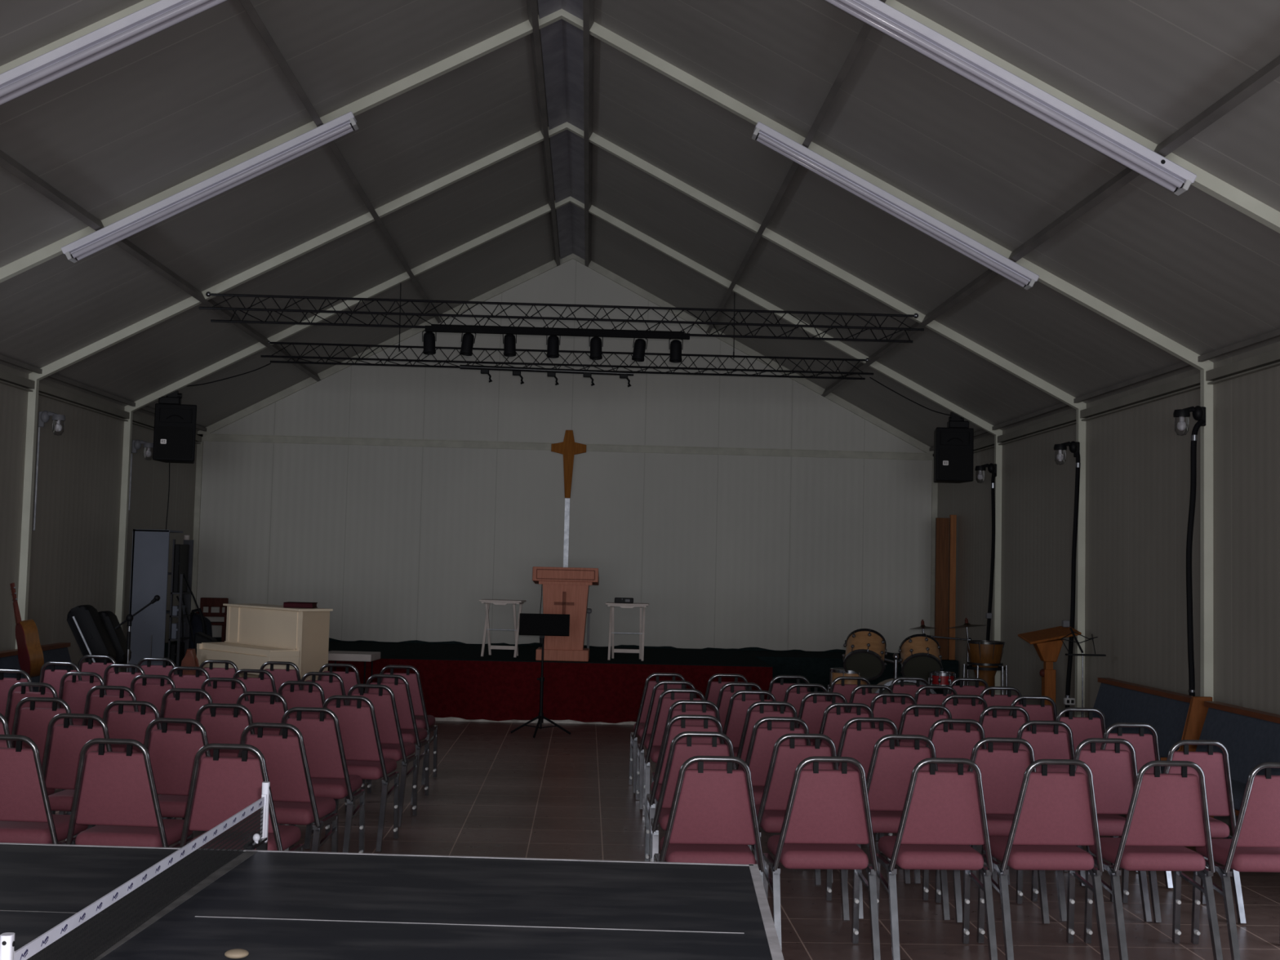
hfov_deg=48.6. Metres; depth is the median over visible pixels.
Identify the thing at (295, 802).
chair
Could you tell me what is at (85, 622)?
instrument case
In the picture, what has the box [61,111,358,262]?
strip light
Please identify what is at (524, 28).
roof beam
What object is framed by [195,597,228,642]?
wooden chair
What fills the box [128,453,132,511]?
conduit pipe
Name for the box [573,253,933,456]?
trim
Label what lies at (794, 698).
chair
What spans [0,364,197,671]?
wall
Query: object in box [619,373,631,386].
hook
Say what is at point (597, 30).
roof beam
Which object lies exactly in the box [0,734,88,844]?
chair
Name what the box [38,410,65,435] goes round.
wall lamp
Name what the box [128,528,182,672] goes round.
tall cabinet
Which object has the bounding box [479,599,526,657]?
tray table
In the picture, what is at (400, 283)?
hanging rod
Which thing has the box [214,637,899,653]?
trim
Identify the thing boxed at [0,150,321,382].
trim
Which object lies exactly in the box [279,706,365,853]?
chair
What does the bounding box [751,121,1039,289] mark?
strip light
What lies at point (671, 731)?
chair
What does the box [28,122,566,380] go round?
trim
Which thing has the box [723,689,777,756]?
chair
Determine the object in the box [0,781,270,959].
net
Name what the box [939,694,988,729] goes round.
chair
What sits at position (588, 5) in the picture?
trim
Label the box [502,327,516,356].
stage light
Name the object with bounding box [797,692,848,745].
chair
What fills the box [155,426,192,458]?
grille
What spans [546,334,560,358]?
stage light
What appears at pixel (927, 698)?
chair
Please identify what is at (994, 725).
chair
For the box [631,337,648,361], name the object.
stage light
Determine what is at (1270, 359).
trim
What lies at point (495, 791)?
floor
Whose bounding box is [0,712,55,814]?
chair
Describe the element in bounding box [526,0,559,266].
trim
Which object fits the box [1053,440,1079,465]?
wall lamp
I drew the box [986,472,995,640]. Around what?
hose
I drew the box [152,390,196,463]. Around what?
loudspeaker
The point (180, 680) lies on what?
chair
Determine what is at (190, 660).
guitar case
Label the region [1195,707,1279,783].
cushion
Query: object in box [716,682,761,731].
chair
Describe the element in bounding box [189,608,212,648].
equipment bag
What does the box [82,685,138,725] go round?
chair
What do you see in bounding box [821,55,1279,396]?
beam
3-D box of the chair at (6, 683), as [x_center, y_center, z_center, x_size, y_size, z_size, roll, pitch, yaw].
[-4.249,1.742,9.782,0.465,0.898,0.486,1,-3,7]
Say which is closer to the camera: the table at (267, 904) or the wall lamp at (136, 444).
the table at (267, 904)
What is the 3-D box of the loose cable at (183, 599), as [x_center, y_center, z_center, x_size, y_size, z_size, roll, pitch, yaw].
[-4.798,1.272,14.983,0.204,0.882,0.018,1,-3,-2]
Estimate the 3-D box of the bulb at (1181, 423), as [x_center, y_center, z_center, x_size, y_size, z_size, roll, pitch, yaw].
[3.914,-0.388,10.244,0.100,0.137,0.100,1,-3,-2]
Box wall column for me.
[1075,408,1085,717]
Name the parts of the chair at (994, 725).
frame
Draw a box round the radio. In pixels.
[614,597,633,603]
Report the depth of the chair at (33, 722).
7.81 m
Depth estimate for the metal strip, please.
18.18 m
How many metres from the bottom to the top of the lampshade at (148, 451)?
0.137 m
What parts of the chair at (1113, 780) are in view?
leg, leg, frame, seat, leg, leg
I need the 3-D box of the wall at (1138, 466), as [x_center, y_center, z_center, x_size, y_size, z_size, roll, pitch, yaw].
[4.398,0.441,4.514,0.100,3.275,27.730,1,-3,-2]
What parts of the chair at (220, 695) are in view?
frame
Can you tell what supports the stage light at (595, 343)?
hanging from the light bar
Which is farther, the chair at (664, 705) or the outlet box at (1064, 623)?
the outlet box at (1064, 623)
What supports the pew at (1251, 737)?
on the floor
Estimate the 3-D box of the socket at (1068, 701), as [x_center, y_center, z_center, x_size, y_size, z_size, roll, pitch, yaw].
[3.851,1.983,12.688,0.065,0.030,0.004,1,-3,-2]
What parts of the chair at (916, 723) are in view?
leg, frame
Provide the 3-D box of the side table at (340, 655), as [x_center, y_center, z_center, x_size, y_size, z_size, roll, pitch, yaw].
[-2.869,2.094,14.007,0.500,0.775,0.420,1,-3,3]
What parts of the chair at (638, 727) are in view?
leg, seat rail, leg, seat, frame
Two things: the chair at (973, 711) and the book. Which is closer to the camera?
the chair at (973, 711)
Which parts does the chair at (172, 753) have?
seat, frame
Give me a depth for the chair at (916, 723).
8.62 m
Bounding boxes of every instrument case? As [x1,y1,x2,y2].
[66,604,116,662]
[97,610,131,663]
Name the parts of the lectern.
moulding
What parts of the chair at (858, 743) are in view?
frame, leg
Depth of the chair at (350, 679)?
10.82 m
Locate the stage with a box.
[164,639,958,724]
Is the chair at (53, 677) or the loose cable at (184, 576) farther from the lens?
the loose cable at (184, 576)
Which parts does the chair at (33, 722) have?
frame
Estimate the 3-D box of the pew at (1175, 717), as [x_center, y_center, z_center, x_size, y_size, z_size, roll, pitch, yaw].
[3.595,1.984,10.632,0.587,0.895,1.920,1,-3,-2]
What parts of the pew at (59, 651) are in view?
rail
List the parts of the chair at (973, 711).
frame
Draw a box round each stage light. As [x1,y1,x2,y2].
[422,329,436,355]
[459,332,475,355]
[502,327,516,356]
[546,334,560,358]
[589,336,603,359]
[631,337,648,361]
[669,338,683,362]
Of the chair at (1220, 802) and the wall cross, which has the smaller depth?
the chair at (1220, 802)
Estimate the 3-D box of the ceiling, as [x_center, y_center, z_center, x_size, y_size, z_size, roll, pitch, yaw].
[-0.340,-2.578,4.567,9.720,2.637,27.830,1,-3,-2]
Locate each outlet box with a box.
[985,613,991,618]
[1062,620,1070,626]
[1063,697,1075,705]
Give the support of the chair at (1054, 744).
on the floor
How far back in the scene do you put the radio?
15.81 m
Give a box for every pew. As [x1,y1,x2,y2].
[0,642,73,692]
[1093,677,1213,817]
[1161,701,1279,816]
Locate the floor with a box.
[54,720,1279,959]
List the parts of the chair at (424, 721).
frame, seat, leg, seat rail, leg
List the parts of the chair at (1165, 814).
leg, seat rail, leg, seat, frame, leg, seat rail, leg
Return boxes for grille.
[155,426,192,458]
[938,448,971,479]
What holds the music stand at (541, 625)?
on the floor
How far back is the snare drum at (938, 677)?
12.70 m
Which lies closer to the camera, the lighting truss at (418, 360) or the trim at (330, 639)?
the lighting truss at (418, 360)
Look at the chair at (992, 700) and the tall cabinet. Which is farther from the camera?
the tall cabinet
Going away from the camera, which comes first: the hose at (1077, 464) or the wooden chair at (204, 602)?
the hose at (1077, 464)
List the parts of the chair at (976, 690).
frame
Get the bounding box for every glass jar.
[52,419,64,435]
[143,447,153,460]
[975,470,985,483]
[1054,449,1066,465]
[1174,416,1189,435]
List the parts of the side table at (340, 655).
leg, leg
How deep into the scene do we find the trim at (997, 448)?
15.49 m
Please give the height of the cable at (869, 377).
0.409 m
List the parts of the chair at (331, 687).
frame, leg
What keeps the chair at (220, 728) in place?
on the floor
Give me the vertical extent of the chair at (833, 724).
0.898 m
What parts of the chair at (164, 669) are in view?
frame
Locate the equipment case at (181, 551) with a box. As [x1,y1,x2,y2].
[173,544,188,592]
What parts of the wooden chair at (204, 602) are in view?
post, rail, seat, leg, armrest, post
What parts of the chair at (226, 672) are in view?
frame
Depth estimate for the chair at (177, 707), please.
8.52 m
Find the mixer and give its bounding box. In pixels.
[172,604,186,615]
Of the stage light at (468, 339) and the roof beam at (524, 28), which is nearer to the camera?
the roof beam at (524, 28)
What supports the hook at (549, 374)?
hanging from the rail
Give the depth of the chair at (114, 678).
10.30 m
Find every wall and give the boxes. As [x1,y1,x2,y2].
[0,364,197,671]
[195,258,932,653]
[937,341,1279,717]
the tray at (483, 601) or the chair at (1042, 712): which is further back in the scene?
the tray at (483, 601)
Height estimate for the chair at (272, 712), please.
0.898 m
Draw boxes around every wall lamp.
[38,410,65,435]
[131,440,153,460]
[974,462,996,483]
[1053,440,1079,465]
[1173,405,1205,435]
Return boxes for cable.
[164,462,169,657]
[176,595,183,642]
[182,595,194,642]
[183,573,204,633]
[186,363,271,386]
[539,584,542,648]
[869,377,950,415]
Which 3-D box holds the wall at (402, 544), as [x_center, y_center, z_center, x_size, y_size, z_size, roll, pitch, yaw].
[-0.896,-0.096,18.297,9.720,5.758,0.100,1,-3,-2]
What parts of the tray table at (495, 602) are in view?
leg, leg, pivot rod, leg, leg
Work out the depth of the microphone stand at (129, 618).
12.08 m
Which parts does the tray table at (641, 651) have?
leg, leg, pivot rod, leg, leg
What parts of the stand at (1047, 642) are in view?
knob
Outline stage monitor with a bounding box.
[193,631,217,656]
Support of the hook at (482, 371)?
hanging from the rail
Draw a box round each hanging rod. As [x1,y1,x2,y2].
[398,283,401,351]
[733,292,734,359]
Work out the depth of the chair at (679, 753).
6.92 m
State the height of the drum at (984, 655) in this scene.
1.098 m
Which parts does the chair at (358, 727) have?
leg, leg, frame, seat, leg, seat rail, leg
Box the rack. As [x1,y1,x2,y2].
[167,538,193,674]
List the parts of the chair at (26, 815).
frame, seat, seat rail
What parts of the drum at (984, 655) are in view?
leg, leg, stem, leg, leg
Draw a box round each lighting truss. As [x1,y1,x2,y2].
[199,291,924,342]
[260,340,873,379]
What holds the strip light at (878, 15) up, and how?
attached to the rafter
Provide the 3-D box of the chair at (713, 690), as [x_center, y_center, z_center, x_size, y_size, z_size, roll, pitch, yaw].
[0.644,1.927,10.914,0.465,0.898,0.486,2,-3,-3]
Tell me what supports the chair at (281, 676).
on the floor
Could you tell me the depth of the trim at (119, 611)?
15.16 m
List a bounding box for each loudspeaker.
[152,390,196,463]
[933,411,973,483]
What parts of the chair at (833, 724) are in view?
frame, leg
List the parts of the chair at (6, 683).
frame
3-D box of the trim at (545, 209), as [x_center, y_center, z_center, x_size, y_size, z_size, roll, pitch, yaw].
[-3.149,-1.941,15.411,4.715,2.532,0.065,1,-3,-2]
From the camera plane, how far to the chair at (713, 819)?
6.05 m
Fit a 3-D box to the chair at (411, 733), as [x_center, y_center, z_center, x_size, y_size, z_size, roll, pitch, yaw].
[-1.758,1.821,10.108,0.465,0.898,0.486,1,-3,5]
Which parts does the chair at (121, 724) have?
leg, frame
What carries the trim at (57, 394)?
attached to the wall at (73, 556)
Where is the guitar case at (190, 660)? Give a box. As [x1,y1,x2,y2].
[181,648,199,675]
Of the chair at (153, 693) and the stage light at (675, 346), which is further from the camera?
the stage light at (675, 346)
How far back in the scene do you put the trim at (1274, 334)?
11.27 m
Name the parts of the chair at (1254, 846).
leg, seat rail, leg, seat, frame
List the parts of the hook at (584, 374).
hook arm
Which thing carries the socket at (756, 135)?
attached to the strip light at (763, 134)
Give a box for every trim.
[0,0,159,74]
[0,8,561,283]
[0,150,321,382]
[0,354,206,431]
[0,369,201,444]
[15,379,39,648]
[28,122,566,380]
[115,410,133,671]
[124,195,570,411]
[191,434,203,611]
[197,253,573,436]
[203,433,933,460]
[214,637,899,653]
[239,0,441,323]
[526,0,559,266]
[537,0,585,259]
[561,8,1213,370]
[566,121,1086,409]
[570,196,1002,435]
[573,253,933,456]
[582,0,594,267]
[706,0,886,333]
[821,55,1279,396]
[928,328,1279,451]
[929,455,937,638]
[973,348,1279,453]
[992,435,1002,694]
[1200,368,1213,701]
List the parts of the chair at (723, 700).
frame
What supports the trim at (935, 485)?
attached to the wall at (402, 544)
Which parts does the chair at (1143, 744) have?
leg, frame, leg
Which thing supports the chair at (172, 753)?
on the floor
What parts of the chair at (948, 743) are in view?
leg, frame, leg, leg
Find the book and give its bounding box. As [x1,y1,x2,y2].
[283,601,317,608]
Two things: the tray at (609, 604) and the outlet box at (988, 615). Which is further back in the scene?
the tray at (609, 604)
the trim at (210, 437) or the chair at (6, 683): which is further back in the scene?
the trim at (210, 437)
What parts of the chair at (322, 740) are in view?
frame, seat, leg, seat rail, leg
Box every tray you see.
[479,599,526,604]
[605,602,648,607]
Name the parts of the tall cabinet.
handle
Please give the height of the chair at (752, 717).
0.898 m
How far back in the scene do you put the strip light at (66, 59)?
7.39 m
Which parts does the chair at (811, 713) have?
frame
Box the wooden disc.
[224,948,248,959]
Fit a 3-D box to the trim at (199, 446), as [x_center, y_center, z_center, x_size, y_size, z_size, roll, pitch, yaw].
[-5.644,1.033,17.988,0.070,3.240,0.030,1,-3,-2]
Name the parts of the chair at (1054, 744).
leg, frame, leg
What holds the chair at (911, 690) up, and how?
on the floor
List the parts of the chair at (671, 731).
leg, seat rail, leg, seat, frame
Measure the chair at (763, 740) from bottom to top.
0.898 m
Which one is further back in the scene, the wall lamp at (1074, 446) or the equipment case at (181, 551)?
the equipment case at (181, 551)
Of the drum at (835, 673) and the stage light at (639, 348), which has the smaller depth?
the stage light at (639, 348)
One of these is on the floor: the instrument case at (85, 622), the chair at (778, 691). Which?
the chair at (778, 691)
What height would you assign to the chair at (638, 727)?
0.898 m
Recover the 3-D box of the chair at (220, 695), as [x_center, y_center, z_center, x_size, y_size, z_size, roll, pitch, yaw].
[-2.727,1.762,9.512,0.465,0.898,0.486,1,-3,5]
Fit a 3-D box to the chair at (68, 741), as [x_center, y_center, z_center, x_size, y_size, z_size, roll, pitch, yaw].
[-2.784,1.623,7.235,0.465,0.898,0.486,1,-3,5]
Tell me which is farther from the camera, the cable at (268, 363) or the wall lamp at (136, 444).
the cable at (268, 363)
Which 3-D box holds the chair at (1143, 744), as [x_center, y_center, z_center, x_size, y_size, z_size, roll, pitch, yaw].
[2.685,1.800,8.012,0.465,0.898,0.486,2,-3,-4]
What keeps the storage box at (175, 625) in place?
on the rack
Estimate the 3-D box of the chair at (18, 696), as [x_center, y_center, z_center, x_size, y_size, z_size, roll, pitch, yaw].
[-3.708,1.699,8.857,0.465,0.898,0.486,1,-3,4]
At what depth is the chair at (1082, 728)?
8.67 m
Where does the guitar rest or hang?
on the pew at (59, 651)
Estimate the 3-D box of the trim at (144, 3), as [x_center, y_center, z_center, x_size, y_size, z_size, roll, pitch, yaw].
[-2.856,-2.410,7.539,4.715,2.532,0.065,1,-3,-2]
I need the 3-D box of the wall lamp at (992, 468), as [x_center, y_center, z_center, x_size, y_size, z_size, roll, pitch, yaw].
[3.782,-0.075,15.488,0.243,0.222,0.116,1,-3,-2]
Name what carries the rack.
on the floor
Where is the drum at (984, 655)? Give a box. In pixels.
[962,640,1007,694]
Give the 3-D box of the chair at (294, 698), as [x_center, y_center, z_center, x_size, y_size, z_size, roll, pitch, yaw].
[-2.187,1.768,9.400,0.465,0.898,0.486,1,-3,6]
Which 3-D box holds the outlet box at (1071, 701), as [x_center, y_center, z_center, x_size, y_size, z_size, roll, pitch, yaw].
[3.850,1.985,12.712,0.090,0.060,0.053,1,-3,-2]
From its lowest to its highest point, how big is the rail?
0.069 m
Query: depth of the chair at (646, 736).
9.97 m
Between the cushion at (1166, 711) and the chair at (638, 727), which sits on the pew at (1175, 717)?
the cushion at (1166, 711)
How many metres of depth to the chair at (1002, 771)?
6.98 m
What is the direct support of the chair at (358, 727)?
on the floor
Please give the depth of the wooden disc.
3.06 m
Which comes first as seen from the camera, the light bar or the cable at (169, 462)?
the light bar
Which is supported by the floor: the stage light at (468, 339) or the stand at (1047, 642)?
the stand at (1047, 642)
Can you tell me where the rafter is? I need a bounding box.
[884,0,1279,233]
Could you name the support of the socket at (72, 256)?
attached to the strip light at (104, 237)
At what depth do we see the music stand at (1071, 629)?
12.03 m
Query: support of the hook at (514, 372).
hanging from the rail
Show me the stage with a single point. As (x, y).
(458, 683)
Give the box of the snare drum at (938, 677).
[928,671,955,693]
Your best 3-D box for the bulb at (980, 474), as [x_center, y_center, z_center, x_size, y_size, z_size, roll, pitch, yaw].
[3.717,-0.034,15.483,0.100,0.137,0.100,1,-3,-2]
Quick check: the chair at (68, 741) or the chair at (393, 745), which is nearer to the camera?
the chair at (68, 741)
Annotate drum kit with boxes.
[842,628,942,693]
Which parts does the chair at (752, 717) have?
seat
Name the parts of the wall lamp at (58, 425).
arm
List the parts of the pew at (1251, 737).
seat, rail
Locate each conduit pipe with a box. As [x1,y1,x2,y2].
[32,426,39,530]
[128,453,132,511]
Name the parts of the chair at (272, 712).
frame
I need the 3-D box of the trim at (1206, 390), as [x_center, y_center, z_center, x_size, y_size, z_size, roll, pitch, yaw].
[4.098,0.804,10.250,0.068,3.228,0.061,1,-3,-2]
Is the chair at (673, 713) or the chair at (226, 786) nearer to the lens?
the chair at (226, 786)
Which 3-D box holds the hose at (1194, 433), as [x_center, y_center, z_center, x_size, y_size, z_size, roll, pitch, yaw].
[3.988,0.972,10.176,0.133,2.838,0.045,1,-3,-2]
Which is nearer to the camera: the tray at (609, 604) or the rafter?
the rafter
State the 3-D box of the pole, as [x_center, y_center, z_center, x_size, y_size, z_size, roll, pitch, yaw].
[-5.140,1.583,15.954,0.074,1.922,0.072,1,-3,-2]
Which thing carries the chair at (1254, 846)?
on the floor
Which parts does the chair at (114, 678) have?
frame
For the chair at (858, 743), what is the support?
on the floor
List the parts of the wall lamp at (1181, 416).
arm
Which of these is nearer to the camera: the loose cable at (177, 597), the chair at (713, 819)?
the chair at (713, 819)
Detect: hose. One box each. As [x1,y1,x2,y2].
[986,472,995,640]
[1065,452,1080,716]
[1186,418,1204,696]
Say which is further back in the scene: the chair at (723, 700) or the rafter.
the chair at (723, 700)
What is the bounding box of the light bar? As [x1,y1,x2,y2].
[425,324,689,339]
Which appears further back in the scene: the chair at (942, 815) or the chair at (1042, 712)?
the chair at (1042, 712)
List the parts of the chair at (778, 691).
frame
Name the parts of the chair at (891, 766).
leg, seat, frame, leg, leg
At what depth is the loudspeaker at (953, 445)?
15.50 m
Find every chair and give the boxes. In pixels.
[0,668,62,791]
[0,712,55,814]
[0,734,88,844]
[4,681,65,814]
[11,697,77,837]
[37,661,82,698]
[42,713,112,840]
[58,671,106,725]
[66,737,193,848]
[78,654,115,684]
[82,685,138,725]
[87,700,192,847]
[103,663,146,695]
[128,674,175,715]
[136,657,177,684]
[143,717,211,818]
[160,688,213,819]
[166,666,211,698]
[178,702,282,843]
[179,743,304,851]
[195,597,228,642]
[199,659,239,686]
[200,677,248,714]
[232,668,277,702]
[236,691,315,846]
[238,722,338,852]
[258,661,301,694]
[276,680,348,817]
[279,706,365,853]
[299,671,365,801]
[303,695,399,852]
[317,663,360,702]
[330,684,417,826]
[355,674,429,804]
[365,665,437,785]
[628,672,686,793]
[635,680,697,809]
[642,688,706,826]
[644,714,724,861]
[649,731,736,862]
[651,699,720,826]
[653,755,765,883]
[704,673,748,711]
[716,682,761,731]
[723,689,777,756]
[735,701,799,770]
[743,716,821,885]
[747,733,849,920]
[763,755,880,959]
[766,675,810,711]
[783,683,829,716]
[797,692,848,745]
[818,702,884,853]
[828,675,871,702]
[831,717,910,884]
[847,734,950,919]
[848,684,894,713]
[868,693,916,734]
[871,757,997,959]
[875,704,953,840]
[888,676,930,703]
[897,718,998,884]
[912,684,958,714]
[934,737,1049,924]
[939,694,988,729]
[947,677,989,703]
[968,706,1031,846]
[976,759,1110,959]
[977,686,1022,715]
[982,720,1085,885]
[1008,695,1057,731]
[1031,737,1151,921]
[1053,706,1111,837]
[1062,722,1173,888]
[1084,760,1222,959]
[1121,739,1245,923]
[1191,762,1279,959]
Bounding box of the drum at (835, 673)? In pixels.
[827,667,869,692]
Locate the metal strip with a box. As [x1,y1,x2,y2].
[563,497,569,567]
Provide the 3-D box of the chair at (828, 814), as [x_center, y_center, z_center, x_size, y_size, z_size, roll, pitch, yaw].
[0.794,1.651,6.294,0.465,0.898,0.486,2,-3,-4]
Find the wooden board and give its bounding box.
[934,515,956,659]
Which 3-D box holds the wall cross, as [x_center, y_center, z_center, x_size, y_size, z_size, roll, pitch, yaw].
[-0.920,-0.205,18.205,0.450,0.875,0.035,1,-3,-2]
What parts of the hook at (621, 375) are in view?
hook arm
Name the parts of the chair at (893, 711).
frame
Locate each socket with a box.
[65,251,77,262]
[349,117,358,130]
[751,127,759,140]
[1023,279,1035,289]
[1066,699,1074,703]
[1173,179,1191,195]
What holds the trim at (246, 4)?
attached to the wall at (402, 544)
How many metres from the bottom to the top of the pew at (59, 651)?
0.575 m
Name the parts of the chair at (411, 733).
leg, frame, seat, leg, seat rail, leg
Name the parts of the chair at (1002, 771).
leg, leg, seat, frame, leg, leg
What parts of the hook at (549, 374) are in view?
hook arm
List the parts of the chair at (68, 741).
seat, frame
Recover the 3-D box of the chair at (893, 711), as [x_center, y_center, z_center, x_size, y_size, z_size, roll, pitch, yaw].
[1.660,1.869,9.558,0.465,0.898,0.486,2,-3,-2]
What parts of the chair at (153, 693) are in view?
frame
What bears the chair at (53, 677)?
on the floor
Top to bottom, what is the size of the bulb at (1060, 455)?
0.137 m
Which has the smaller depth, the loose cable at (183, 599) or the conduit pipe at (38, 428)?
the conduit pipe at (38, 428)
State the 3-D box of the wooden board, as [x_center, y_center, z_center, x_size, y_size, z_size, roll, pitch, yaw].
[3.724,1.304,17.291,0.239,1.762,0.075,1,-3,-2]
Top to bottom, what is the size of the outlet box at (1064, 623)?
0.060 m
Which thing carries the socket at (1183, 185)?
attached to the strip light at (878, 15)
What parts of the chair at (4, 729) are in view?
frame, seat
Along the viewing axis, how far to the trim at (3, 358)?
13.49 m
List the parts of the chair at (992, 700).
frame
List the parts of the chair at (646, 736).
leg, seat rail, leg, seat, frame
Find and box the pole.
[183,535,189,539]
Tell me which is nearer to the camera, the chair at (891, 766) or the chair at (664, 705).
the chair at (891, 766)
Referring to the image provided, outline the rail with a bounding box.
[459,364,633,376]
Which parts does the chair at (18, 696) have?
frame, leg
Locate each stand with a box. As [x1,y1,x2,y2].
[114,595,159,671]
[510,613,570,737]
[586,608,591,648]
[909,617,984,685]
[1017,626,1081,717]
[1061,627,1106,716]
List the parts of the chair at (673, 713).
leg, frame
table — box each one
[0,842,783,959]
[328,650,380,692]
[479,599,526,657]
[605,602,648,661]
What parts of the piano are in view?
panel, keyboard lid, panel, lid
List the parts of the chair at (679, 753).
leg, seat rail, leg, seat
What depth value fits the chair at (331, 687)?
9.98 m
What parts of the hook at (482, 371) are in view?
hook arm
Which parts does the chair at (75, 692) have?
frame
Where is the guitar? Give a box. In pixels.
[9,582,44,677]
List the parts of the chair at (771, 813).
leg, seat, frame, leg, leg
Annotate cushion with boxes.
[1093,682,1190,757]
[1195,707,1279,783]
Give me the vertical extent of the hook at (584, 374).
0.144 m
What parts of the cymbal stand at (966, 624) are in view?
boom arm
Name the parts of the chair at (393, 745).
leg, frame, seat, leg, seat rail, leg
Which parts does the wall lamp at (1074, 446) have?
arm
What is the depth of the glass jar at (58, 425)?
12.64 m
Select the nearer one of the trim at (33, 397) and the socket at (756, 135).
the socket at (756, 135)
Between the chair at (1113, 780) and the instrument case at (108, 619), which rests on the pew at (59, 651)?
the instrument case at (108, 619)
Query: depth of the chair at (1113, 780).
7.06 m
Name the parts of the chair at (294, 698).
frame, leg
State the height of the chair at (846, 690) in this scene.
0.898 m
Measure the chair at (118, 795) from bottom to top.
0.898 m
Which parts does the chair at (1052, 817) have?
leg, seat rail, leg, seat, frame, leg, seat rail, leg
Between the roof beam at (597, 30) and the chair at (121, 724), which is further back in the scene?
the roof beam at (597, 30)
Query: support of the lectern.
on the stage
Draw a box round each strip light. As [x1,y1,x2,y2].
[0,0,227,105]
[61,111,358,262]
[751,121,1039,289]
[824,0,1196,195]
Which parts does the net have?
post, clamp knob, post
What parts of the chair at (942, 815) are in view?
leg, seat rail, leg, seat, frame, leg, seat rail, leg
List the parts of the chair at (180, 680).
frame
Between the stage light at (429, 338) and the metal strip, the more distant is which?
the metal strip
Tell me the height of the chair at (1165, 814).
0.898 m
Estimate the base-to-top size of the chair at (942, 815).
0.898 m
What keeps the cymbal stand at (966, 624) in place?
on the floor
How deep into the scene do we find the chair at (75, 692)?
9.53 m
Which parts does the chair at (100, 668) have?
frame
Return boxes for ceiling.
[0,0,1279,447]
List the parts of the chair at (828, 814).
leg, seat rail, leg, seat, frame, leg, seat rail, leg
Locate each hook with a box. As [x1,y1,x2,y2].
[480,368,492,382]
[512,370,524,384]
[546,371,559,385]
[582,372,595,386]
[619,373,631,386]
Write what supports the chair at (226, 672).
on the floor
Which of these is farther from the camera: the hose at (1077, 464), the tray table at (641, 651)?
the tray table at (641, 651)
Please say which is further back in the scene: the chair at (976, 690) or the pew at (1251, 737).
the chair at (976, 690)
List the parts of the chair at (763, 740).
seat, frame, leg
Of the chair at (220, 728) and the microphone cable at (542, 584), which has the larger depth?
the microphone cable at (542, 584)
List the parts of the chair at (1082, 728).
frame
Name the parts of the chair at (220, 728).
frame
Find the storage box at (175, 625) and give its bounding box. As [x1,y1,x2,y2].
[171,622,185,639]
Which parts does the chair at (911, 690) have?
frame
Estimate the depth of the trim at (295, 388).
18.22 m
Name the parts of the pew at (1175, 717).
rail, panel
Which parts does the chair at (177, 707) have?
frame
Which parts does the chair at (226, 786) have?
seat, seat rail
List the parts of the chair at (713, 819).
seat rail, seat, seat rail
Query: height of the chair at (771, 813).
0.898 m
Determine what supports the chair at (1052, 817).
on the floor
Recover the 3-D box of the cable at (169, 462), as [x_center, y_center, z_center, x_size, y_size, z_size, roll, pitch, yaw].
[-5.111,1.003,15.313,0.064,2.482,0.010,1,-3,-2]
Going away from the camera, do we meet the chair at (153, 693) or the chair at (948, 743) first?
the chair at (948, 743)
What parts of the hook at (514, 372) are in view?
hook arm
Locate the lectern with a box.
[532,566,599,661]
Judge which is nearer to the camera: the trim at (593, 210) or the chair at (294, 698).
the chair at (294, 698)
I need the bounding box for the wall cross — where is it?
[551,430,586,497]
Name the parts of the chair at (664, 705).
leg, leg, seat, frame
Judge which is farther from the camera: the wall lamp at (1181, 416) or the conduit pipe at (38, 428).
the conduit pipe at (38, 428)
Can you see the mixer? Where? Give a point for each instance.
(175, 608)
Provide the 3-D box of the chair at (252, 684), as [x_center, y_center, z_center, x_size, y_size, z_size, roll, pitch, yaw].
[-2.733,1.807,10.268,0.465,0.898,0.486,1,-3,7]
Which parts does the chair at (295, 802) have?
frame, seat, leg, seat rail, leg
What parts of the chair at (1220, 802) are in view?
leg, leg, seat, frame, leg, leg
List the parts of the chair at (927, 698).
frame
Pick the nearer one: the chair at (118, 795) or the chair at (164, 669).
the chair at (118, 795)
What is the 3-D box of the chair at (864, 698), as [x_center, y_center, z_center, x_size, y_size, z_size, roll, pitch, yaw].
[1.618,1.908,10.212,0.465,0.898,0.486,2,-3,-4]
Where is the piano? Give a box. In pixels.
[196,603,333,689]

